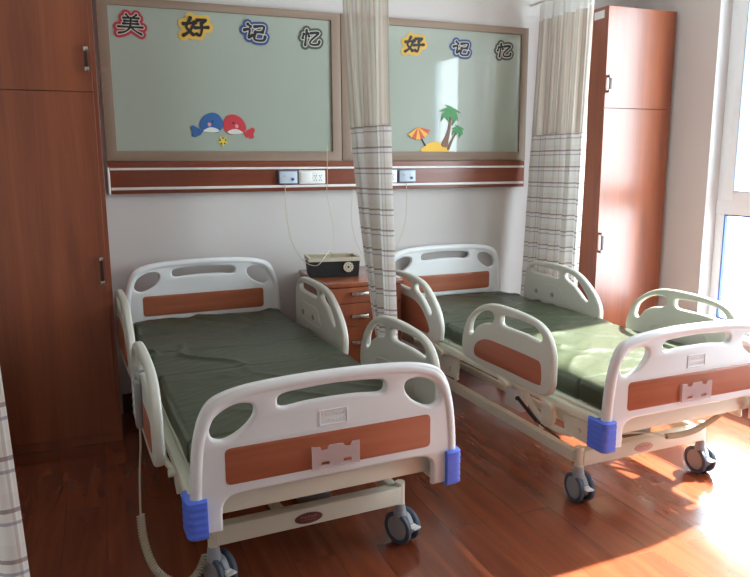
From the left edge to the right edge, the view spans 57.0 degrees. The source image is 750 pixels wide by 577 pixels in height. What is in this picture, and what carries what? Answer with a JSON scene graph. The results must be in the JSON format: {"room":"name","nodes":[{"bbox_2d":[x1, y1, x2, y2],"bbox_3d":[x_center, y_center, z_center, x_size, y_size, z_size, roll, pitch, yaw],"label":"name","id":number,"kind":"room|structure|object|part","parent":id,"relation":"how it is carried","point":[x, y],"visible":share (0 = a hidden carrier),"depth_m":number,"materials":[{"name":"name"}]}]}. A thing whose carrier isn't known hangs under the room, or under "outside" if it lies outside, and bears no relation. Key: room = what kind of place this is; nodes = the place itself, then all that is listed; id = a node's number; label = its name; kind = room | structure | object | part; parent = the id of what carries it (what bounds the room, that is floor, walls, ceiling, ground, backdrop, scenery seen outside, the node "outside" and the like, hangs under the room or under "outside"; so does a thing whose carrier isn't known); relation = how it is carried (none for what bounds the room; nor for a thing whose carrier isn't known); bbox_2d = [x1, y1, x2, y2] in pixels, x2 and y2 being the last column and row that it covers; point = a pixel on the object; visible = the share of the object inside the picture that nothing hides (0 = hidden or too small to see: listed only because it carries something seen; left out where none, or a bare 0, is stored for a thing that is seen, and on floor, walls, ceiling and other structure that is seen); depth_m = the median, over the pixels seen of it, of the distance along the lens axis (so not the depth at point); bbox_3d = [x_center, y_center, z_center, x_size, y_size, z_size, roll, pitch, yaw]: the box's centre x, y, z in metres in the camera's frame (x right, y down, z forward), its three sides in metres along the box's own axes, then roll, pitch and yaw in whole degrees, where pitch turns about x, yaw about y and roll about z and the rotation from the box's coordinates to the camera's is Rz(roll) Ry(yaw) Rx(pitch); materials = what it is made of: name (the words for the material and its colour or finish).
{"room":"hospital room","nodes":[
{"label":"hospital room","id":0,"kind":"room"},
{"bbox_2d":[91,0,634,413],"bbox_3d":[-0.103,-0.809,4.632,4.800,2.950,0.200,-4,11,-21],"label":"wall","id":1,"kind":"structure","parent":0,"point":[144,229],"depth_m":4.46,"materials":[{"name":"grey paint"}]},
{"bbox_2d":[95,0,341,161],"bbox_3d":[-0.878,-1.217,4.124,1.415,0.900,0.030,-4,11,-21],"label":"board","id":2,"kind":"object","parent":1,"relation":"attached to","point":[160,85],"visible":1,"depth_m":4.09,"materials":[{"name":"grey paint"}]},
{"bbox_2d":[113,9,146,38],"bbox_3d":[-1.373,-1.482,3.874,0.181,0.154,0.006,-4,11,-21],"label":"sticker","id":3,"kind":"object","parent":2,"relation":"attached to","point":[128,23],"visible":1,"depth_m":3.87,"materials":[{"name":"red"}]},
{"bbox_2d":[178,12,212,40],"bbox_3d":[-1.039,-1.515,4.003,0.199,0.157,0.006,-4,11,-21],"label":"sticker","id":4,"kind":"object","parent":2,"relation":"attached to","point":[194,27],"visible":1,"depth_m":4.00,"materials":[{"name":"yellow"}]},
{"bbox_2d":[191,113,222,136],"bbox_3d":[-1.001,-0.975,4.113,0.193,0.143,0.004,-4,11,-21],"label":"sticker","id":5,"kind":"object","parent":2,"relation":"attached to","point":[210,122],"visible":1,"depth_m":4.12,"materials":[{"name":"blue"}]},
{"bbox_2d":[218,136,227,146],"bbox_3d":[-0.916,-0.886,4.163,0.066,0.063,0.004,-4,11,-21],"label":"sticker","id":6,"kind":"object","parent":2,"relation":"attached to","point":[222,141],"visible":1,"depth_m":4.16,"materials":[{"name":"yellow"}]},
{"bbox_2d":[223,114,254,138],"bbox_3d":[-0.824,-0.980,4.183,0.193,0.143,0.004,-4,11,-21],"label":"sticker","id":7,"kind":"object","parent":2,"relation":"attached to","point":[232,124],"visible":1,"depth_m":4.17,"materials":[{"name":"red"}]},
{"bbox_2d":[239,19,269,44],"bbox_3d":[-0.719,-1.531,4.128,0.181,0.144,0.006,-4,11,-21],"label":"sticker","id":8,"kind":"object","parent":2,"relation":"attached to","point":[256,33],"visible":1,"depth_m":4.13,"materials":[{"name":"blue"}]},
{"bbox_2d":[298,26,323,49],"bbox_3d":[-0.395,-1.543,4.255,0.163,0.142,0.006,-4,11,-21],"label":"sticker","id":9,"kind":"object","parent":2,"relation":"attached to","point":[310,38],"visible":1,"depth_m":4.25,"materials":[{"name":"grey"}]},
{"bbox_2d":[122,360,479,414],"bbox_3d":[0.200,0.577,4.879,3.730,0.130,0.014,-4,11,-21],"label":"baseboard","id":10,"kind":"structure","parent":1,"relation":"attached to","point":[127,398],"depth_m":4.21,"materials":[{"name":"brown wood"}]},
{"bbox_2d":[107,161,523,193],"bbox_3d":[-0.235,-0.728,4.454,2.785,0.183,0.056,-4,11,-21],"label":"wall rail panel","id":11,"kind":"object","parent":1,"relation":"attached to","point":[249,176],"visible":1,"depth_m":4.28,"materials":[{"name":"brown wood"}]},
{"bbox_2d":[278,170,297,183],"bbox_3d":[-0.542,-0.692,4.301,0.123,0.084,0.031,-4,11,-21],"label":"nurse call unit","id":12,"kind":"object","parent":11,"relation":"attached to","point":[290,176],"visible":1,"depth_m":4.29,"materials":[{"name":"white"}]},
{"bbox_2d":[285,185,331,265],"bbox_3d":[-0.440,-0.389,4.158,0.388,0.467,0.215,5,11,28],"label":"cable","id":13,"kind":"object","parent":12,"relation":"hanging from","point":[285,185],"visible":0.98,"depth_m":4.26,"materials":[{"name":"beige plastic"}]},
{"bbox_2d":[298,170,324,183],"bbox_3d":[-0.397,-0.704,4.363,0.172,0.084,0.020,-4,11,-21],"label":"wall socket","id":14,"kind":"object","parent":11,"relation":"attached to","point":[305,176],"visible":1,"depth_m":4.36,"materials":[{"name":"white plastic"}]},
{"bbox_2d":[300,172,311,181],"bbox_3d":[-0.433,-0.700,4.342,0.074,0.060,0.006,-4,11,-21],"label":"switch","id":15,"kind":"object","parent":14,"relation":"attached to","point":[304,176],"depth_m":4.34,"materials":[{"name":"white plastic"}]},
{"bbox_2d":[326,163,333,256],"bbox_3d":[-0.277,-0.551,4.298,0.039,0.681,0.255,-1,10,-6],"label":"hanging cable","id":16,"kind":"object","parent":11,"relation":"hanging from","point":[327,163],"visible":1,"depth_m":4.39,"materials":[{"name":"beige plastic"}]},
{"bbox_2d":[351,189,364,259],"bbox_3d":[-0.100,-0.391,4.481,0.127,0.501,0.027,8,13,38],"label":"cable","id":17,"kind":"object","parent":11,"relation":"hanging from","point":[353,189],"visible":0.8,"depth_m":4.50,"materials":[{"name":"beige plastic"}]},
{"bbox_2d":[392,170,396,182],"bbox_3d":[0.066,-0.738,4.543,0.171,0.084,0.020,-4,11,-21],"label":"wall socket","id":18,"kind":"object","parent":11,"relation":"attached to","point":[394,172],"visible":0.21,"depth_m":4.56,"materials":[{"name":"white plastic"}]},
{"bbox_2d":[398,170,415,181],"bbox_3d":[0.213,-0.748,4.594,0.126,0.084,0.031,-4,11,-21],"label":"nurse call unit","id":19,"kind":"object","parent":11,"relation":"attached to","point":[403,175],"visible":1,"depth_m":4.58,"materials":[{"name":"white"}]},
{"bbox_2d":[395,183,406,248],"bbox_3d":[0.143,-0.434,4.606,0.170,0.540,0.015,-6,11,-28],"label":"hanging cable","id":20,"kind":"object","parent":19,"relation":"hanging from","point":[406,183],"visible":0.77,"depth_m":4.63,"materials":[{"name":"beige plastic"}]},
{"bbox_2d":[340,14,528,160],"bbox_3d":[0.424,-1.314,4.628,1.376,0.900,0.030,-4,11,-21],"label":"board","id":21,"kind":"object","parent":1,"relation":"attached to","point":[489,94],"visible":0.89,"depth_m":4.67,"materials":[{"name":"grey paint"}]},
{"bbox_2d":[401,32,426,55],"bbox_3d":[0.257,-1.592,4.507,0.188,0.149,0.006,-4,11,-21],"label":"sticker","id":22,"kind":"object","parent":21,"relation":"attached to","point":[413,44],"visible":1,"depth_m":4.50,"materials":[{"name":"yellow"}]},
{"bbox_2d":[408,105,464,151],"bbox_3d":[0.415,-1.081,4.659,0.429,0.314,0.008,-4,11,-21],"label":"sticker","id":23,"kind":"object","parent":21,"relation":"attached to","point":[419,133],"visible":1,"depth_m":4.68,"materials":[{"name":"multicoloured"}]},
{"bbox_2d":[450,37,471,58],"bbox_3d":[0.577,-1.610,4.632,0.171,0.137,0.006,-4,11,-21],"label":"sticker","id":24,"kind":"object","parent":21,"relation":"attached to","point":[461,48],"visible":1,"depth_m":4.63,"materials":[{"name":"blue"}]},
{"bbox_2d":[494,40,513,60],"bbox_3d":[0.888,-1.637,4.752,0.158,0.138,0.006,-4,11,-21],"label":"sticker","id":25,"kind":"object","parent":21,"relation":"attached to","point":[503,50],"visible":1,"depth_m":4.75,"materials":[{"name":"grey"}]},
{"bbox_2d":[530,0,548,6],"bbox_3d":[1.562,-1.757,3.605,0.022,0.022,2.600,-4,11,-21],"label":"track","id":26,"kind":"object","parent":1,"relation":"attached to","point":[540,1],"visible":1,"depth_m":4.71,"materials":[{"name":"white plastic"}]},
{"bbox_2d":[520,0,594,296],"bbox_3d":[1.212,-0.785,4.625,0.169,2.230,0.534,-6,12,-29],"label":"privacy curtain","id":27,"kind":"object","parent":26,"relation":"hanging from","point":[553,223],"visible":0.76,"depth_m":4.56,"materials":[{"name":"fabric"}]},
{"bbox_3d":[1.211,-0.356,4.697,0.157,1.360,0.529,-6,12,-29],"label":"cloth panel","id":28,"kind":"part","parent":27,"relation":"part of","materials":[{"name":"beige fabric"}]},
{"bbox_3d":[1.226,-1.402,4.527,0.125,0.760,0.533,-6,11,-28],"label":"net panel","id":29,"kind":"part","parent":27,"relation":"part of","materials":[{"name":"fabric"}]},
{"bbox_3d":[0.116,-1.649,3.045,0.142,0.022,2.600,-4,11,-21],"label":"track","id":30,"kind":"object","parent":1,"relation":"attached to","visible":0},
{"bbox_2d":[342,0,397,338],"bbox_3d":[-0.007,-0.602,3.635,0.183,2.230,0.362,-7,12,-34],"label":"privacy curtain","id":31,"kind":"object","parent":30,"relation":"hanging from","point":[365,22],"visible":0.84,"depth_m":3.54,"materials":[{"name":"fabric"}]},
{"bbox_3d":[-0.044,-1.214,3.504,0.109,0.760,0.364,-9,13,-41],"label":"net panel","id":32,"kind":"part","parent":31,"relation":"part of","materials":[{"name":"fabric"}]},
{"bbox_3d":[0.000,-0.172,3.696,0.164,1.360,0.325,-10,14,-42],"label":"cloth panel","id":33,"kind":"part","parent":31,"relation":"part of","materials":[{"name":"beige fabric"}]},
{"bbox_2d":[13,370,749,576],"bbox_3d":[1.079,1.216,1.968,4.800,0.120,6.600,-4,11,-21],"label":"floor","id":34,"kind":"structure","parent":0,"point":[510,512],"depth_m":2.95,"materials":[{"name":"laminate"}]},
{"bbox_2d":[0,0,122,454],"bbox_3d":[-1.736,-0.407,3.674,0.575,2.512,0.479,-4,11,-21],"label":"wardrobe","id":35,"kind":"object","parent":34,"relation":"on","point":[59,361],"visible":0.97,"depth_m":3.51,"materials":[{"name":"brown wood"}]},
{"bbox_3d":[-1.679,-1.291,3.327,0.553,0.648,0.018,-4,11,-21],"label":"door","id":36,"kind":"part","parent":35,"relation":"part of","materials":[{"name":"brown wood"}]},
{"bbox_3d":[-1.433,-1.137,3.426,0.018,0.118,0.030,-4,11,-21],"label":"handle","id":37,"kind":"part","parent":35,"relation":"part of","materials":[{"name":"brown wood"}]},
{"bbox_3d":[-1.427,-0.092,3.612,0.018,0.146,0.030,-4,11,-21],"label":"handle","id":38,"kind":"part","parent":35,"relation":"part of","materials":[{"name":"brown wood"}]},
{"bbox_2d":[115,257,460,576],"bbox_3d":[-0.593,0.453,3.263,1.079,0.948,2.202,-5,11,-24],"label":"hospital bed","id":39,"kind":"object","parent":34,"relation":"on","point":[305,450],"visible":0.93,"depth_m":2.39,"materials":[{"name":"white plastic"}]},
{"bbox_3d":[-1.275,0.254,3.486,0.006,0.175,0.514,-5,11,-24],"label":"inlay panel","id":40,"kind":"part","parent":39,"relation":"part of","materials":[{"name":"plastic"}]},
{"bbox_3d":[-1.253,0.211,3.468,0.034,0.351,0.724,-5,11,-24],"label":"rail","id":41,"kind":"part","parent":39,"relation":"part of","materials":[{"name":"grey plastic"}]},
{"bbox_3d":[-0.852,0.453,2.526,0.006,0.114,0.549,-5,11,-24],"label":"inlay panel","id":42,"kind":"part","parent":39,"relation":"part of","materials":[{"name":"brown wood"}]},
{"bbox_3d":[-0.849,0.380,2.546,0.034,0.339,0.744,-5,11,-24],"label":"rail","id":43,"kind":"part","parent":39,"relation":"part of","materials":[{"name":"grey plastic"}]},
{"bbox_2d":[131,369,206,576],"bbox_3d":[-0.764,0.667,2.420,0.325,0.724,0.171,6,12,32],"label":"bed remote control","id":44,"kind":"object","parent":39,"relation":"hanging from","point":[136,389],"visible":0.98,"depth_m":2.44,"materials":[{"name":"grey plastic"}]},
{"bbox_3d":[-0.866,0.405,2.481,0.003,0.120,0.044,-5,11,-24],"label":"key panel","id":45,"kind":"part","parent":44,"relation":"part of","materials":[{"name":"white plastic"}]},
{"bbox_3d":[-0.752,0.769,2.420,0.297,0.523,0.158,4,11,25],"label":"coiled cord","id":46,"kind":"part","parent":44,"relation":"part of","materials":[{"name":"beige plastic"}]},
{"bbox_3d":[-0.724,0.607,2.422,0.036,0.089,0.100,-8,13,-37],"label":"rail arm","id":47,"kind":"part","parent":39,"relation":"part of","materials":[{"name":"beige metal"}]},
{"bbox_3d":[-1.033,0.051,4.193,0.941,0.476,0.043,-5,11,-24],"label":"headboard","id":48,"kind":"part","parent":39,"relation":"part of","materials":[{"name":"white plastic"}]},
{"bbox_3d":[-1.033,0.078,4.198,0.721,0.120,0.036,-5,11,-24],"label":"inlay panel","id":49,"kind":"part","parent":39,"relation":"part of","materials":[{"name":"brown wood"}]},
{"bbox_2d":[133,308,417,463],"bbox_3d":[-0.579,0.363,3.240,0.882,0.121,2.065,-5,11,-24],"label":"mattress","id":50,"kind":"object","parent":39,"relation":"on","point":[196,358],"visible":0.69,"depth_m":3.19,"materials":[{"name":"green fabric"}]},
{"bbox_3d":[-0.586,0.704,3.333,0.775,0.094,1.730,-5,11,-24],"label":"frame","id":51,"kind":"part","parent":39,"relation":"part of","materials":[{"name":"beige metal"}]},
{"bbox_3d":[-0.584,0.503,3.279,0.942,0.125,2.085,-5,11,-24],"label":"deck frame","id":52,"kind":"part","parent":39,"relation":"part of","materials":[{"name":"beige metal"}]},
{"bbox_3d":[-0.306,0.140,3.839,0.034,0.351,0.769,-5,11,-24],"label":"rail","id":53,"kind":"part","parent":39,"relation":"part of","materials":[{"name":"grey plastic"}]},
{"bbox_3d":[-0.140,0.495,2.288,0.941,0.476,0.043,-5,11,-24],"label":"footboard","id":54,"kind":"part","parent":39,"relation":"part of","materials":[{"name":"white plastic"}]},
{"bbox_3d":[-0.141,0.522,2.292,0.721,0.120,0.036,-5,11,-24],"label":"inlay panel","id":55,"kind":"part","parent":39,"relation":"part of","materials":[{"name":"brown wood"}]},
{"bbox_3d":[-0.136,0.418,2.258,0.100,0.054,0.005,-5,11,-24],"label":"name plate","id":56,"kind":"part","parent":39,"relation":"part of","materials":[{"name":"white plastic"}]},
{"bbox_3d":[0.093,0.298,2.980,0.034,0.339,0.732,-5,11,-24],"label":"rail","id":57,"kind":"part","parent":39,"relation":"part of","materials":[{"name":"grey plastic"}]},
{"bbox_3d":[0.176,0.651,2.666,0.024,0.098,0.194,-5,11,-24],"label":"pivot plate","id":58,"kind":"part","parent":39,"relation":"part of","materials":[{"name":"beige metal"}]},
{"bbox_2d":[299,266,402,363],"bbox_3d":[-0.157,0.323,4.320,0.468,0.830,0.636,-4,11,-21],"label":"bedside cabinet","id":59,"kind":"object","parent":34,"relation":"on","point":[352,295],"visible":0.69,"depth_m":4.00,"materials":[{"name":"brown wood"}]},
{"bbox_2d":[304,253,360,277],"bbox_3d":[-0.262,-0.143,4.226,0.319,0.120,0.210,-3,10,-12],"label":"storage basket","id":60,"kind":"object","parent":59,"relation":"on","point":[340,264],"visible":0.98,"depth_m":4.14,"materials":[{"name":"black plastic"}]},
{"bbox_3d":[-0.087,0.311,4.015,0.104,0.024,0.029,-4,11,-21],"label":"handle","id":61,"kind":"part","parent":59,"relation":"part of","materials":[{"name":"silver metal"}]},
{"bbox_3d":[-0.088,0.160,3.988,0.104,0.024,0.029,-4,11,-21],"label":"handle","id":62,"kind":"part","parent":59,"relation":"part of","materials":[{"name":"silver metal"}]},
{"bbox_3d":[-0.088,0.030,3.965,0.104,0.024,0.029,-4,11,-21],"label":"handle","id":63,"kind":"part","parent":59,"relation":"part of","materials":[{"name":"silver metal"}]},
{"bbox_3d":[-0.055,0.145,4.022,0.444,0.133,0.020,-4,11,-21],"label":"drawer","id":64,"kind":"part","parent":59,"relation":"part of","materials":[{"name":"brown wood"}]},
{"bbox_3d":[-0.055,0.033,4.002,0.444,0.088,0.020,-4,11,-21],"label":"drawer","id":65,"kind":"part","parent":59,"relation":"part of","materials":[{"name":"brown wood"}]},
{"bbox_3d":[-0.053,0.466,4.079,0.444,0.511,0.020,-4,11,-21],"label":"door","id":66,"kind":"part","parent":59,"relation":"part of","materials":[{"name":"brown wood"}]},
{"bbox_2d":[395,244,749,502],"bbox_3d":[0.902,0.333,3.891,1.079,0.948,2.202,-5,11,-23],"label":"hospital bed","id":67,"kind":"object","parent":34,"relation":"on","point":[709,375],"visible":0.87,"depth_m":3.15,"materials":[{"name":"white plastic"}]},
{"bbox_3d":[0.205,0.133,4.120,0.006,0.175,0.514,-5,11,-23],"label":"inlay panel","id":68,"kind":"part","parent":67,"relation":"part of","materials":[{"name":"brown wood"}]},
{"bbox_3d":[0.227,0.091,4.101,0.034,0.351,0.724,-5,11,-23],"label":"rail","id":69,"kind":"part","parent":67,"relation":"part of","materials":[{"name":"grey plastic"}]},
{"bbox_3d":[0.364,0.331,3.939,0.036,0.089,0.100,-8,13,-36],"label":"rail arm","id":70,"kind":"part","parent":67,"relation":"part of","materials":[{"name":"beige metal"}]},
{"bbox_3d":[0.482,-0.044,4.834,0.721,0.120,0.036,-5,11,-23],"label":"inlay panel","id":71,"kind":"part","parent":67,"relation":"part of","materials":[{"name":"brown wood"}]},
{"bbox_3d":[0.482,-0.071,4.830,0.941,0.476,0.043,-5,11,-23],"label":"headboard","id":72,"kind":"part","parent":67,"relation":"part of","materials":[{"name":"white plastic"}]},
{"bbox_3d":[0.407,0.434,3.995,0.030,0.138,0.313,-5,11,-23],"label":"pivot plate","id":73,"kind":"part","parent":67,"relation":"part of","materials":[{"name":"beige metal"}]},
{"bbox_3d":[0.618,0.432,3.360,0.036,0.089,0.100,-8,13,-36],"label":"rail arm","id":74,"kind":"part","parent":67,"relation":"part of","materials":[{"name":"beige metal"}]},
{"bbox_3d":[0.606,0.323,3.209,0.006,0.114,0.549,-5,11,-23],"label":"inlay panel","id":75,"kind":"part","parent":67,"relation":"part of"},
{"bbox_3d":[0.609,0.251,3.229,0.034,0.339,0.744,-5,11,-23],"label":"rail","id":76,"kind":"part","parent":67,"relation":"part of","materials":[{"name":"grey plastic"}]},
{"bbox_3d":[0.752,0.486,3.053,0.036,0.089,0.100,-8,13,-36],"label":"rail arm","id":77,"kind":"part","parent":67,"relation":"part of","materials":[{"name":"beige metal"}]},
{"bbox_3d":[0.777,0.561,3.136,0.027,0.132,0.353,-5,11,-23],"label":"link arm","id":78,"kind":"part","parent":67,"relation":"part of","materials":[{"name":"beige metal"}]},
{"bbox_2d":[426,291,685,409],"bbox_3d":[0.915,0.244,3.868,0.883,0.120,2.065,-5,11,-23],"label":"mattress","id":79,"kind":"object","parent":67,"relation":"on","point":[585,344],"visible":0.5,"depth_m":3.68,"materials":[{"name":"green fabric"}]},
{"bbox_3d":[1.202,0.021,4.460,0.034,0.351,0.769,-5,11,-23],"label":"rail","id":80,"kind":"part","parent":67,"relation":"part of","materials":[{"name":"grey plastic"}]},
{"bbox_3d":[0.910,0.584,3.960,0.775,0.094,1.730,-5,11,-23],"label":"frame","id":81,"kind":"part","parent":67,"relation":"part of","materials":[{"name":"beige metal"}]},
{"bbox_3d":[0.910,0.383,3.906,0.942,0.125,2.085,-5,11,-23],"label":"deck frame","id":82,"kind":"part","parent":67,"relation":"part of","materials":[{"name":"beige metal"}]},
{"bbox_3d":[0.867,0.598,2.943,0.024,0.098,0.194,-5,11,-23],"label":"pivot plate","id":83,"kind":"part","parent":67,"relation":"part of","materials":[{"name":"beige metal"}]},
{"bbox_3d":[1.286,0.628,3.055,0.711,0.094,0.028,-5,11,-23],"label":"coiled cord","id":84,"kind":"part","parent":67,"relation":"part of","materials":[{"name":"beige plastic"}]},
{"bbox_3d":[1.333,0.377,2.906,0.941,0.476,0.043,-5,11,-23],"label":"footboard","id":85,"kind":"part","parent":67,"relation":"part of","materials":[{"name":"white plastic"}]},
{"bbox_3d":[1.582,0.180,3.594,0.034,0.339,0.732,-5,11,-23],"label":"rail","id":86,"kind":"part","parent":67,"relation":"part of","materials":[{"name":"grey plastic"}]},
{"bbox_3d":[1.333,0.404,2.910,0.721,0.120,0.036,-5,11,-23],"label":"inlay panel","id":87,"kind":"part","parent":67,"relation":"part of","materials":[{"name":"brown wood"}]},
{"bbox_3d":[1.338,0.300,2.876,0.100,0.054,0.005,-5,11,-23],"label":"name plate","id":88,"kind":"part","parent":67,"relation":"part of","materials":[{"name":"white plastic"}]},
{"bbox_3d":[1.657,0.534,3.278,0.024,0.098,0.194,-5,11,-23],"label":"pivot plate","id":89,"kind":"part","parent":67,"relation":"part of","materials":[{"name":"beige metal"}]},
{"bbox_2d":[577,5,676,326],"bbox_3d":[1.724,-0.665,5.013,0.576,2.512,0.479,-4,11,-21],"label":"wardrobe","id":90,"kind":"object","parent":34,"relation":"on","point":[632,49],"visible":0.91,"depth_m":4.76,"materials":[{"name":"brown wood"}]},
{"bbox_3d":[1.560,-0.315,4.768,0.018,0.146,0.030,-4,11,-21],"label":"handle","id":91,"kind":"part","parent":90,"relation":"part of","materials":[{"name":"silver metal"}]},
{"bbox_3d":[1.554,-1.359,4.582,0.018,0.118,0.030,-4,11,-21],"label":"handle","id":92,"kind":"part","parent":90,"relation":"part of","materials":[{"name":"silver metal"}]},
{"bbox_3d":[1.799,-0.341,4.884,0.571,1.798,0.018,-4,11,-21],"label":"door","id":93,"kind":"part","parent":90,"relation":"part of","materials":[{"name":"brown wood"}]},
{"bbox_3d":[1.792,-1.549,4.670,0.571,0.648,0.018,-4,11,-21],"label":"door","id":94,"kind":"part","parent":90,"relation":"part of","materials":[{"name":"brown wood"}]},
{"bbox_2d":[634,0,749,352],"bbox_3d":[3.173,-0.452,2.513,0.240,2.950,6.200,-4,11,-21],"label":"wall","id":95,"kind":"structure","parent":0,"point":[703,27],"depth_m":4.70,"materials":[{"name":"grey paint"}]},
{"bbox_2d":[708,0,749,335],"bbox_3d":[2.857,-0.727,3.299,0.084,2.460,2.860,-4,11,-21],"label":"window","id":96,"kind":"structure","parent":95,"relation":"in","point":[731,201],"depth_m":4.51,"materials":[{"name":"white plastic"}]},
{"bbox_3d":[2.636,-1.209,3.748,0.064,1.525,1.580,-4,11,-21],"label":"sash","id":97,"kind":"part","parent":96,"relation":"part of","materials":[{"name":"white plastic"}]},
{"bbox_2d":[742,334,749,346],"bbox_3d":[2.787,0.503,3.486,0.150,0.034,2.880,-4,11,-21],"label":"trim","id":98,"kind":"structure","parent":95,"relation":"attached to","point":[745,338],"depth_m":4.40,"materials":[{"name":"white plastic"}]},
{"bbox_3d":[-0.902,-1.311,1.170,0.112,0.022,1.401,-4,11,-21],"label":"track","id":99,"kind":"object","parent":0,"visible":0},
{"bbox_2d":[0,368,29,576],"bbox_3d":[-0.861,-0.155,1.372,0.104,2.310,0.478,-10,14,-43],"label":"privacy curtain","id":100,"kind":"object","parent":99,"relation":"hanging from","point":[13,553],"visible":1,"depth_m":1.31,"materials":[{"name":"fabric"}]},
{"label":"outside","id":101,"kind":"structure","parent":0,"visible":0},
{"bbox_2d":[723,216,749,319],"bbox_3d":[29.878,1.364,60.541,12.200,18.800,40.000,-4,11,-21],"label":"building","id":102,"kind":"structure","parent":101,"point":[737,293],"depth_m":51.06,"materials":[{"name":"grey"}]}
]}

